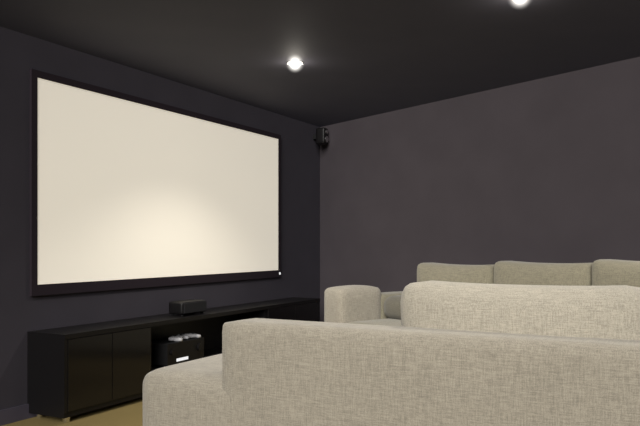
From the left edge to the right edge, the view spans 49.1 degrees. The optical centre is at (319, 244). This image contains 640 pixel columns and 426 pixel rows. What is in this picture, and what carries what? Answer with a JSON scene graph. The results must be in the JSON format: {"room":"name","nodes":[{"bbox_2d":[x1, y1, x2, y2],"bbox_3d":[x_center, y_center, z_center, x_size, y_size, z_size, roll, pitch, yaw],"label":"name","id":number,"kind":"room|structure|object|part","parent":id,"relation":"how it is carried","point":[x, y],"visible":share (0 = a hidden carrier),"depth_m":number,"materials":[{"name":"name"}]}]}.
{"room":"home theater","nodes":[
{"label":"home theater","id":0,"kind":"room"},
{"bbox_2d":[2,397,142,425],"bbox_3d":[0.818,1.110,2.877,6.306,0.060,8.686,0,0,28],"label":"floor","id":1,"kind":"structure","parent":0,"point":[128,413],"depth_m":4.36,"materials":[{"name":"beige carpet"}]},
{"bbox_2d":[27,297,319,422],"bbox_3d":[-0.911,0.809,5.724,0.329,0.539,3.260,0,0,28],"label":"media console","id":2,"kind":"object","parent":1,"relation":"on","point":[77,369],"visible":0.57,"depth_m":4.55,"materials":[{"name":"black wood"}]},
{"bbox_3d":[-1.445,0.792,4.397,0.018,0.439,0.362,0,0,28],"label":"door","id":3,"kind":"part","parent":2,"relation":"part of","materials":[{"name":"black wood"}]},
{"bbox_3d":[-1.273,0.792,4.721,0.018,0.439,0.363,0,0,28],"label":"door","id":4,"kind":"part","parent":2,"relation":"part of","materials":[{"name":"black wood"}]},
{"bbox_2d":[151,337,203,366],"bbox_3d":[-1.113,0.807,5.327,0.277,0.172,0.430,0,0,28],"label":"receiver","id":5,"kind":"object","parent":2,"relation":"on","point":[164,352],"visible":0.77,"depth_m":5.19,"materials":[{"name":"black"}]},
{"bbox_2d":[168,334,188,341],"bbox_3d":[-1.070,0.699,5.292,0.118,0.044,0.167,0,0,11],"label":"game controller","id":6,"kind":"object","parent":5,"relation":"on","point":[178,338],"visible":1,"depth_m":5.23,"materials":[{"name":"grey plastic"}]},
{"bbox_3d":[-1.008,0.800,5.271,0.006,0.158,0.430,0,0,28],"label":"panel","id":7,"kind":"part","parent":5,"relation":"part of","materials":[{"name":"black plastic"}]},
{"bbox_3d":[-1.000,0.788,5.267,0.020,0.060,0.370,0,0,28],"label":"knob","id":8,"kind":"part","parent":5,"relation":"part of","materials":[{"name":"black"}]},
{"bbox_2d":[178,332,200,338],"bbox_3d":[-1.018,0.699,5.412,0.167,0.044,0.118,0,0,-39],"label":"game controller","id":9,"kind":"object","parent":5,"relation":"on","point":[192,334],"visible":0.7,"depth_m":5.41,"materials":[{"name":"grey plastic"}]},
{"bbox_2d":[169,299,206,315],"bbox_3d":[-1.028,0.484,5.446,0.156,0.108,0.300,0,0,28],"label":"speaker","id":10,"kind":"object","parent":2,"relation":"on","point":[190,306],"visible":1,"depth_m":5.34},
{"bbox_2d":[184,301,206,313],"bbox_3d":[-0.964,0.480,5.412,0.010,0.079,0.276,0,0,28],"label":"grille","id":11,"kind":"object","parent":10,"relation":"attached to","point":[190,307],"depth_m":5.40,"materials":[{"name":"black fabric"}]},
{"bbox_3d":[-0.356,0.792,6.437,0.018,0.439,0.473,0,0,28],"label":"door","id":12,"kind":"part","parent":2,"relation":"part of","materials":[{"name":"black wood"}]},
{"bbox_3d":[-0.132,0.792,6.857,0.018,0.439,0.472,0,0,28],"label":"door","id":13,"kind":"part","parent":2,"relation":"part of","materials":[{"name":"black wood"}]},
{"bbox_2d":[143,280,639,425],"bbox_3d":[0.823,0.620,3.198,3.460,0.917,1.023,0,0,28],"label":"sofa","id":14,"kind":"object","parent":1,"relation":"on","point":[460,353],"visible":1,"depth_m":2.87,"materials":[{"name":"fabric"}]},
{"bbox_3d":[0.825,0.832,3.201,3.460,0.413,1.016,0,0,28],"label":"seat","id":15,"kind":"part","parent":14,"relation":"part of","materials":[{"name":"fabric"}]},
{"bbox_2d":[400,280,639,339],"bbox_3d":[0.861,0.406,2.992,1.040,0.488,0.363,0,0,28],"label":"cushion","id":16,"kind":"object","parent":14,"relation":"on","point":[612,312],"depth_m":2.82,"materials":[{"name":"fabric"}]},
{"bbox_2d":[324,259,639,325],"bbox_3d":[1.441,0.587,5.078,0.950,0.984,3.450,0,0,-37],"label":"sofa","id":17,"kind":"object","parent":1,"relation":"on","point":[353,304],"visible":0.27,"depth_m":5.41,"materials":[{"name":"fabric"}]},
{"bbox_3d":[0.290,0.703,6.200,0.480,0.693,0.270,0,0,-37],"label":"arm","id":18,"kind":"part","parent":17,"relation":"part of","materials":[{"name":"fabric"}]},
{"bbox_3d":[1.362,0.840,5.018,0.750,0.400,2.950,0,0,-37],"label":"seat","id":19,"kind":"part","parent":17,"relation":"part of","materials":[{"name":"beige fabric"}]},
{"bbox_3d":[0.656,0.735,6.479,0.500,0.590,0.270,0,0,-37],"label":"arm","id":20,"kind":"part","parent":17,"relation":"part of"},
{"bbox_2d":[417,262,494,283],"bbox_3d":[1.142,0.405,5.693,0.317,0.510,0.802,0,0,-37],"label":"cushion","id":21,"kind":"object","parent":17,"relation":"on","point":[484,274],"depth_m":5.56,"materials":[{"name":"beige fabric"}]},
{"bbox_2d":[494,261,592,285],"bbox_3d":[1.634,0.390,5.049,0.317,0.540,0.802,0,0,-37],"label":"cushion","id":22,"kind":"object","parent":17,"relation":"on","point":[505,272],"depth_m":4.92,"materials":[{"name":"beige fabric"}]},
{"bbox_2d":[592,259,639,286],"bbox_3d":[2.125,0.378,4.405,0.317,0.565,0.802,0,0,-37],"label":"cushion","id":23,"kind":"object","parent":17,"relation":"on","point":[605,272],"depth_m":4.49,"materials":[{"name":"beige fabric"}]},
{"bbox_2d":[0,26,319,409],"bbox_3d":[-1.934,-0.115,4.289,0.120,2.390,8.586,0,0,28],"label":"wall","id":24,"kind":"structure","parent":0,"point":[21,313],"depth_m":4.90,"materials":[{"name":"grey paint"}]},
{"bbox_2d":[0,404,35,425],"bbox_3d":[-1.921,1.035,4.169,0.015,0.090,8.146,0,0,28],"label":"baseboard","id":25,"kind":"structure","parent":24,"relation":"attached to","point":[18,413],"depth_m":4.27,"materials":[{"name":"paint"}]},
{"bbox_2d":[29,69,280,295],"bbox_3d":[-1.103,-0.390,5.690,0.022,1.420,2.990,0,0,28],"label":"projector screen","id":26,"kind":"object","parent":24,"relation":"attached to","point":[126,191],"visible":1,"depth_m":5.20,"materials":[{"name":"white fabric"}]},
{"bbox_2d":[0,0,639,126],"bbox_3d":[0.818,-1.340,2.877,6.306,0.060,8.686,0,0,28],"label":"ceiling","id":27,"kind":"structure","parent":0,"point":[359,58],"depth_m":4.48,"materials":[{"name":"paint"}]},
{"bbox_2d":[287,60,302,65],"bbox_3d":[-0.179,-1.303,5.011,0.325,0.014,0.519,0,0,28],"label":"recessed light","id":28,"kind":"object","parent":27,"relation":"in","point":[294,62],"depth_m":5.02,"materials":[{"name":"white"}]},
{"bbox_2d":[320,57,639,321],"bbox_3d":[2.070,-0.115,5.168,0.120,2.390,6.670,0,0,-37],"label":"wall","id":29,"kind":"structure","parent":0,"point":[547,169],"depth_m":5.92,"materials":[{"name":"grey paint"}]},
{"bbox_2d":[313,128,327,144],"bbox_3d":[0.004,-1.180,7.613,0.165,0.180,0.105,0,0,28],"label":"speaker","id":30,"kind":"object","parent":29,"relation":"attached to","point":[321,136],"visible":1,"depth_m":7.56}
]}

